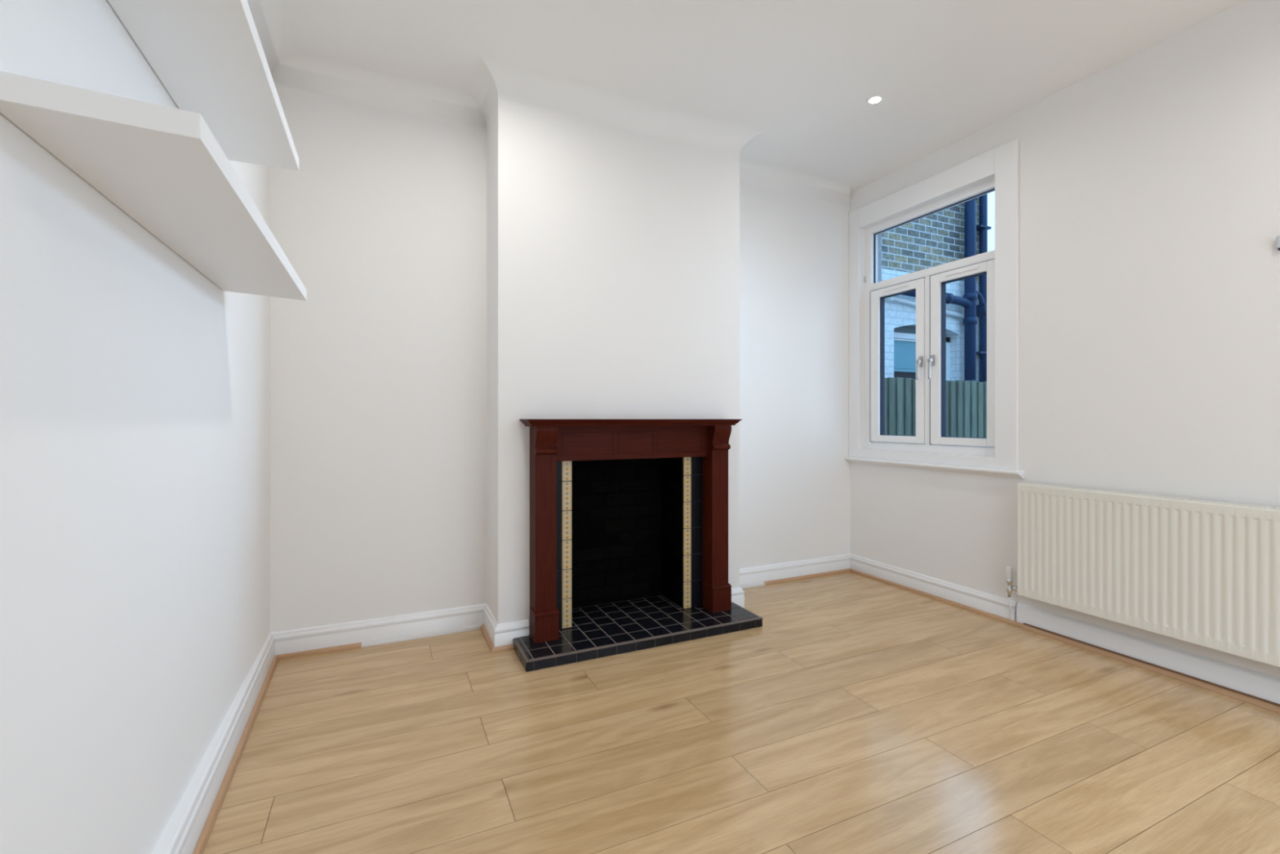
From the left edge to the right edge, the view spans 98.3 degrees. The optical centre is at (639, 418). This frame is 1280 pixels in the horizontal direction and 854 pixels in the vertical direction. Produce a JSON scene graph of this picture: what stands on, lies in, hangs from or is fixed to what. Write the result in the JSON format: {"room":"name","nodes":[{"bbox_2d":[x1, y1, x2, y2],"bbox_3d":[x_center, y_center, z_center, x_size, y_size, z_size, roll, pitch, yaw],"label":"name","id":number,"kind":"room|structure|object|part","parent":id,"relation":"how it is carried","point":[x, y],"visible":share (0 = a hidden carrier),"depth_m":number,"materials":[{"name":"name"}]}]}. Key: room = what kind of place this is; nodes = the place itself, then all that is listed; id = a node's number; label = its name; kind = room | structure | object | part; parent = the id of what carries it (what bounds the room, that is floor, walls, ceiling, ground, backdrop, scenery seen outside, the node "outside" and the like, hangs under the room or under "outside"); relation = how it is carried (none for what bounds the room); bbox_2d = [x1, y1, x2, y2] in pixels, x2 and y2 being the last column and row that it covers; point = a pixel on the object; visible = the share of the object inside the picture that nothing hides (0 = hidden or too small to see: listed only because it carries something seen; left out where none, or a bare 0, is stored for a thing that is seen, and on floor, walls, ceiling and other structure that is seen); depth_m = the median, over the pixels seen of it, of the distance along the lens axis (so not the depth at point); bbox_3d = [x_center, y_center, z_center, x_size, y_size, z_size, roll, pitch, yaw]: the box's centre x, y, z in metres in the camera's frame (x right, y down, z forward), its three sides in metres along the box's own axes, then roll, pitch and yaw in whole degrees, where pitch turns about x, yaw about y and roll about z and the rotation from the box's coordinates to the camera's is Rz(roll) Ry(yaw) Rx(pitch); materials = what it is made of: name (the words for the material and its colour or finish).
{"room":"living room","nodes":[
{"label":"living room","id":0,"kind":"room"},
{"bbox_2d":[0,0,270,853],"bbox_3d":[-0.827,-0.250,0.538,0.100,2.800,4.570,0,0,-25],"label":"wall","id":1,"kind":"structure","parent":0,"point":[135,388],"depth_m":1.06,"materials":[{"name":"white paint"}]},
{"bbox_2d":[0,71,306,300],"bbox_3d":[-1.011,-0.434,1.326,0.228,0.038,1.256,0,0,-25],"label":"wall shelf","id":2,"kind":"object","parent":1,"relation":"attached to","point":[164,167],"visible":1,"depth_m":0.93,"materials":[{"name":"white laminate"}]},
{"bbox_2d":[107,0,298,170],"bbox_3d":[-0.938,-0.806,1.172,0.230,0.038,1.194,0,0,-25],"label":"wall shelf","id":3,"kind":"object","parent":1,"relation":"attached to","point":[209,56],"visible":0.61,"depth_m":1.24,"materials":[{"name":"white laminate"}]},
{"bbox_2d":[152,632,275,853],"bbox_3d":[-0.813,1.040,0.605,0.130,0.119,4.482,0,0,-26],"label":"baseboard","id":4,"kind":"structure","parent":1,"relation":"attached to","point":[181,835],"depth_m":1.59,"materials":[{"name":"white wood"}]},
{"bbox_2d":[192,655,278,853],"bbox_3d":[-0.718,1.091,0.577,0.017,0.019,4.350,0,0,-26],"label":"trim","id":5,"kind":"structure","parent":1,"relation":"attached to","point":[202,841],"depth_m":1.72,"materials":[{"name":"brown wood"}]},
{"bbox_2d":[247,0,295,75],"bbox_3d":[-0.729,-1.593,0.583,0.115,0.115,4.370,0,0,-25],"label":"trim","id":6,"kind":"structure","parent":1,"relation":"attached to","point":[270,19],"depth_m":2.31,"materials":[{"name":"white paint"}]},
{"bbox_2d":[270,85,850,632],"bbox_3d":[-0.107,-0.250,3.343,3.560,2.800,0.120,0,0,-25],"label":"wall","id":7,"kind":"structure","parent":0,"point":[378,377],"depth_m":2.81,"materials":[{"name":"white paint"}]},
{"bbox_2d":[275,642,361,660],"bbox_3d":[-1.506,1.091,2.599,0.354,0.019,0.017,0,0,-25],"label":"trim","id":8,"kind":"structure","parent":7,"relation":"attached to","point":[294,655],"depth_m":2.60,"materials":[{"name":"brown wood"}]},
{"bbox_2d":[271,603,485,655],"bbox_3d":[-1.254,1.040,2.736,0.970,0.119,0.020,0,0,-25],"label":"baseboard","id":9,"kind":"structure","parent":7,"relation":"attached to","point":[297,640],"depth_m":2.71,"materials":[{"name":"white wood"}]},
{"bbox_2d":[271,51,486,130],"bbox_3d":[-1.234,-1.593,2.693,0.970,0.115,0.115,0,0,-25],"label":"trim","id":10,"kind":"structure","parent":7,"relation":"attached to","point":[301,72],"depth_m":2.69,"materials":[{"name":"white paint"}]},
{"bbox_2d":[466,53,497,129],"bbox_3d":[-0.776,-1.593,2.723,0.115,0.115,0.445,0,0,-25],"label":"trim","id":11,"kind":"structure","parent":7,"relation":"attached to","point":[482,89],"depth_m":2.72,"materials":[{"name":"white paint"}]},
{"bbox_2d":[480,623,494,652],"bbox_3d":[-0.762,1.091,2.761,0.017,0.019,0.347,0,0,-25],"label":"trim","id":12,"kind":"structure","parent":7,"relation":"attached to","point":[483,629],"depth_m":2.75,"materials":[{"name":"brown wood"}]},
{"bbox_2d":[739,581,764,588],"bbox_3d":[0.649,1.091,3.595,0.386,0.019,0.017,0,0,-25],"label":"trim","id":13,"kind":"structure","parent":7,"relation":"attached to","point":[757,584],"depth_m":3.63,"materials":[{"name":"white paint"}]},
{"bbox_2d":[740,131,767,151],"bbox_3d":[0.589,-1.593,3.354,0.115,0.115,0.445,0,0,-25],"label":"trim","id":14,"kind":"structure","parent":7,"relation":"attached to","point":[755,138],"depth_m":3.27,"materials":[{"name":"white paint"}]},
{"bbox_2d":[739,157,850,208],"bbox_3d":[1.012,-1.593,3.732,1.201,0.115,0.115,0,0,-25],"label":"trim","id":15,"kind":"structure","parent":7,"relation":"attached to","point":[753,174],"depth_m":3.77,"materials":[{"name":"white paint"}]},
{"bbox_2d":[739,553,850,585],"bbox_3d":[0.993,1.040,3.774,1.201,0.119,0.020,0,0,-25],"label":"baseboard","id":16,"kind":"structure","parent":7,"relation":"attached to","point":[814,566],"depth_m":3.79,"materials":[{"name":"white wood"}]},
{"bbox_2d":[763,568,850,585],"bbox_3d":[1.175,1.091,3.838,0.774,0.019,0.017,0,0,-25],"label":"trim","id":17,"kind":"structure","parent":7,"relation":"attached to","point":[833,572],"depth_m":3.82,"materials":[{"name":"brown wood"}]},
{"bbox_2d":[486,98,739,634],"bbox_3d":[-0.118,-0.250,3.091,1.389,2.800,0.330,0,0,-25],"label":"wall","id":18,"kind":"structure","parent":0,"point":[613,252],"depth_m":2.87,"materials":[{"name":"white paint"}]},
{"bbox_2d":[483,603,497,646],"bbox_3d":[-0.753,1.040,2.786,0.020,0.119,0.350,0,0,-25],"label":"baseboard","id":19,"kind":"structure","parent":18,"relation":"attached to","point":[490,623],"depth_m":2.77,"materials":[{"name":"white wood"}]},
{"bbox_2d":[491,644,513,653],"bbox_3d":[-0.654,1.091,2.629,0.102,0.019,0.017,0,0,-25],"label":"trim","id":20,"kind":"structure","parent":18,"relation":"attached to","point":[506,647],"depth_m":2.63,"materials":[{"name":"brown wood"}]},
{"bbox_2d":[494,619,528,647],"bbox_3d":[-0.618,1.040,2.666,0.166,0.119,0.020,0,0,-25],"label":"baseboard","id":21,"kind":"structure","parent":18,"relation":"attached to","point":[504,633],"depth_m":2.66,"materials":[{"name":"white wood"}]},
{"bbox_2d":[477,53,766,155],"bbox_3d":[-0.025,-1.593,2.889,1.619,0.115,0.115,0,0,-25],"label":"trim","id":22,"kind":"structure","parent":18,"relation":"attached to","point":[514,82],"depth_m":2.86,"materials":[{"name":"white paint"}]},
{"bbox_2d":[556,456,702,629],"bbox_3d":[-0.104,0.632,3.056,0.875,0.935,0.281,0,0,-25],"label":"fireplace insert","id":23,"kind":"object","parent":18,"relation":"in","point":[628,529],"visible":0.84,"depth_m":3.14,"materials":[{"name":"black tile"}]},
{"bbox_2d":[731,586,744,608],"bbox_3d":[0.529,1.040,3.196,0.168,0.119,0.020,0,0,-25],"label":"baseboard","id":24,"kind":"structure","parent":18,"relation":"attached to","point":[737,593],"depth_m":3.21,"materials":[{"name":"white wood"}]},
{"bbox_2d":[203,571,1279,853],"bbox_3d":[0.828,1.125,1.319,3.660,0.050,4.499,0,0,-25],"label":"floor","id":25,"kind":"structure","parent":0,"point":[862,714],"depth_m":1.83,"materials":[{"name":"brown wood"}]},
{"bbox_2d":[512,595,762,671],"bbox_3d":[-0.038,1.076,2.921,1.262,0.048,0.554,0,0,-25],"label":"hearth","id":26,"kind":"object","parent":25,"relation":"on","point":[602,630],"visible":0.91,"depth_m":2.78,"materials":[{"name":"tile"}]},
{"bbox_2d":[519,418,742,643],"bbox_3d":[-0.013,0.526,2.866,1.187,1.050,0.166,0,0,-25],"label":"surround","id":27,"kind":"object","parent":26,"relation":"on","point":[552,441],"visible":1,"depth_m":2.83,"materials":[{"name":"brown wood"}]},
{"bbox_3d":[-0.471,0.542,2.684,0.103,1.017,0.113,0,0,-25],"label":"leg","id":28,"kind":"part","parent":27,"relation":"part of","materials":[{"name":"brown wood"}]},
{"bbox_2d":[519,418,742,426],"bbox_3d":[-0.013,0.018,2.866,1.187,0.034,0.166,0,0,-25],"label":"mantel shelf","id":29,"kind":"object","parent":27,"relation":"attached to","point":[527,422],"depth_m":2.77,"materials":[{"name":"brown wood"}]},
{"bbox_3d":[0.419,0.542,3.095,0.105,1.017,0.113,0,0,-25],"label":"leg","id":30,"kind":"part","parent":27,"relation":"part of","materials":[{"name":"brown wood"}]},
{"bbox_2d":[283,0,1246,192],"bbox_3d":[0.884,-1.700,1.329,3.870,0.100,4.570,0,0,-25],"label":"ceiling","id":31,"kind":"structure","parent":0,"point":[803,73],"depth_m":2.47,"materials":[{"name":"white paint"}]},
{"bbox_2d":[866,94,884,104],"bbox_3d":[1.213,-1.647,2.857,0.084,0.006,0.084,0,0,-25],"label":"recessed light","id":32,"kind":"object","parent":31,"relation":"in","point":[876,99],"visible":1,"depth_m":2.85,"materials":[{"name":"white"}]},
{"bbox_2d":[877,233,881,282],"bbox_3d":[2.596,-0.250,2.131,0.090,2.800,4.590,0,0,-25],"label":"wall","id":33,"kind":"structure","parent":0,"point":[879,236],"depth_m":4.03,"materials":[{"name":"paint"}]},
{"bbox_2d":[850,0,1279,677],"bbox_3d":[2.500,-0.250,2.086,0.120,2.800,4.590,0,0,-25],"label":"wall","id":34,"kind":"structure","parent":0,"point":[1149,182],"depth_m":2.52,"materials":[{"name":"white paint"}]},
{"bbox_2d":[863,178,995,456],"bbox_3d":[1.825,-0.574,3.534,0.121,1.592,0.988,0,0,-25],"label":"window","id":35,"kind":"structure","parent":34,"relation":"in","point":[929,284],"depth_m":3.51,"materials":[{"name":"white plastic"}]},
{"bbox_2d":[883,283,908,292],"bbox_3d":[1.717,-0.881,3.717,0.011,0.018,0.200,0,0,-25],"label":"vent","id":36,"kind":"object","parent":35,"relation":"attached to","point":[897,287],"depth_m":3.72,"materials":[{"name":"white plastic"}]},
{"bbox_3d":[1.783,-0.326,3.536,0.045,0.152,0.026,0,0,-25],"label":"handle","id":37,"kind":"part","parent":35,"relation":"part of","materials":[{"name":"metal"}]},
{"bbox_3d":[1.818,-0.326,3.460,0.045,0.152,0.026,0,0,-25],"label":"handle","id":38,"kind":"part","parent":35,"relation":"part of","materials":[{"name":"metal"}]},
{"bbox_2d":[945,265,977,276],"bbox_3d":[1.913,-0.881,3.295,0.011,0.018,0.200,0,0,-25],"label":"vent","id":39,"kind":"object","parent":35,"relation":"attached to","point":[966,269],"depth_m":3.29,"materials":[{"name":"white plastic"}]},
{"bbox_2d":[848,138,1018,470],"bbox_3d":[1.774,-0.613,3.494,0.018,1.774,1.180,0,0,-25],"label":"trim","id":40,"kind":"structure","parent":34,"relation":"attached to","point":[1002,161],"depth_m":3.06,"materials":[{"name":"white wood"}]},
{"bbox_2d":[845,456,1024,478],"bbox_3d":[1.765,0.295,3.475,0.051,0.042,1.204,0,0,-25],"label":"windowsill","id":41,"kind":"structure","parent":34,"relation":"attached to","point":[958,468],"depth_m":3.33,"materials":[{"name":"white wood"}]},
{"bbox_2d":[850,568,1022,627],"bbox_3d":[1.767,1.091,3.460,0.017,0.019,1.200,0,0,-25],"label":"trim","id":42,"kind":"structure","parent":34,"relation":"attached to","point":[908,588],"depth_m":3.33,"materials":[{"name":"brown wood"}]},
{"bbox_2d":[850,553,1279,703],"bbox_3d":[2.441,1.040,2.048,0.020,0.119,4.370,0,0,-25],"label":"baseboard","id":43,"kind":"structure","parent":34,"relation":"attached to","point":[1261,685],"depth_m":2.64,"materials":[{"name":"white wood"}]},
{"bbox_2d":[1005,482,1279,667],"bbox_3d":[2.290,0.717,2.280,0.099,0.767,1.532,0,0,-25],"label":"radiator","id":44,"kind":"object","parent":34,"relation":"attached to","point":[1202,572],"visible":1,"depth_m":2.35,"materials":[{"name":"beige metal"}]},
{"bbox_2d":[1017,482,1279,511],"bbox_3d":[2.299,0.338,2.236,0.075,0.010,1.445,0,0,-25],"label":"grille","id":45,"kind":"object","parent":44,"relation":"attached to","point":[1153,499],"depth_m":2.39,"materials":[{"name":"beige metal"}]},
{"bbox_2d":[1021,624,1279,713],"bbox_3d":[2.671,1.091,1.482,0.017,0.019,3.150,0,0,-25],"label":"trim","id":46,"kind":"structure","parent":34,"relation":"attached to","point":[1261,704],"depth_m":2.39,"materials":[{"name":"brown wood"}]},
{"bbox_2d":[1022,622,1279,706],"bbox_3d":[2.684,1.087,1.488,0.010,0.025,3.150,0,0,-25],"label":"trim","id":47,"kind":"structure","parent":34,"relation":"attached to","point":[1025,624],"depth_m":2.40,"materials":[{"name":"wood"}]},
{"bbox_2d":[1275,235,1279,250],"bbox_3d":[2.436,-0.666,2.058,0.022,0.052,0.092,0,0,-25],"label":"wall sensor","id":48,"kind":"object","parent":34,"relation":"attached to","point":[1277,237],"visible":1,"depth_m":2.09,"materials":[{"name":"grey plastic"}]},
{"label":"outside","id":49,"kind":"structure","parent":0,"visible":0},
{"bbox_3d":[13.014,1.460,11.523,26.705,0.080,50.000,0,0,-25],"label":"ground","id":50,"kind":"structure","parent":49,"visible":0},
{"bbox_2d":[881,196,978,382],"bbox_3d":[2.575,-1.840,5.965,3.090,6.520,0.292,0,0,-25],"label":"house","id":51,"kind":"structure","parent":50,"relation":"on","point":[935,239],"depth_m":6.12,"materials":[{"name":"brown brick"}]},
{"bbox_2d":[893,339,915,372],"bbox_3d":[2.982,-0.699,6.167,0.676,0.348,0.015,0,0,-25],"label":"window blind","id":52,"kind":"object","parent":51,"relation":"hanging from","point":[908,356],"depth_m":6.15,"materials":[{"name":"fabric"}]},
{"bbox_3d":[3.093,-0.990,6.211,1.037,0.090,0.040,0,0,-25],"label":"arch panel","id":53,"kind":"part","parent":51,"relation":"part of","materials":[{"name":"grey paint"}]},
{"bbox_2d":[884,296,963,318],"bbox_3d":[2.963,-1.234,5.950,1.476,0.190,0.061,0,0,-25],"label":"pipe","id":54,"kind":"object","parent":51,"relation":"attached to","point":[892,298],"visible":0.43,"depth_m":5.88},
{"bbox_2d":[902,197,977,381],"bbox_3d":[3.096,-1.840,5.942,1.508,6.520,0.144,0,0,-25],"label":"pipe","id":55,"kind":"object","parent":51,"relation":"attached to","point":[968,300],"visible":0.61,"depth_m":6.18,"materials":[{"name":"blue metal"}]},
{"bbox_2d":[976,193,991,382],"bbox_3d":[3.909,-1.790,6.349,0.307,6.420,0.128,0,0,-25],"label":"pipe","id":56,"kind":"object","parent":51,"relation":"attached to","point":[983,228],"visible":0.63,"depth_m":6.34,"materials":[{"name":"blue metal"}]},
{"bbox_2d":[884,377,992,447],"bbox_3d":[3.185,0.546,5.391,3.695,1.829,0.176,0,0,-25],"label":"fence","id":57,"kind":"object","parent":50,"relation":"on","point":[966,400],"visible":0.07,"depth_m":5.17,"materials":[{"name":"wood"}]}
]}

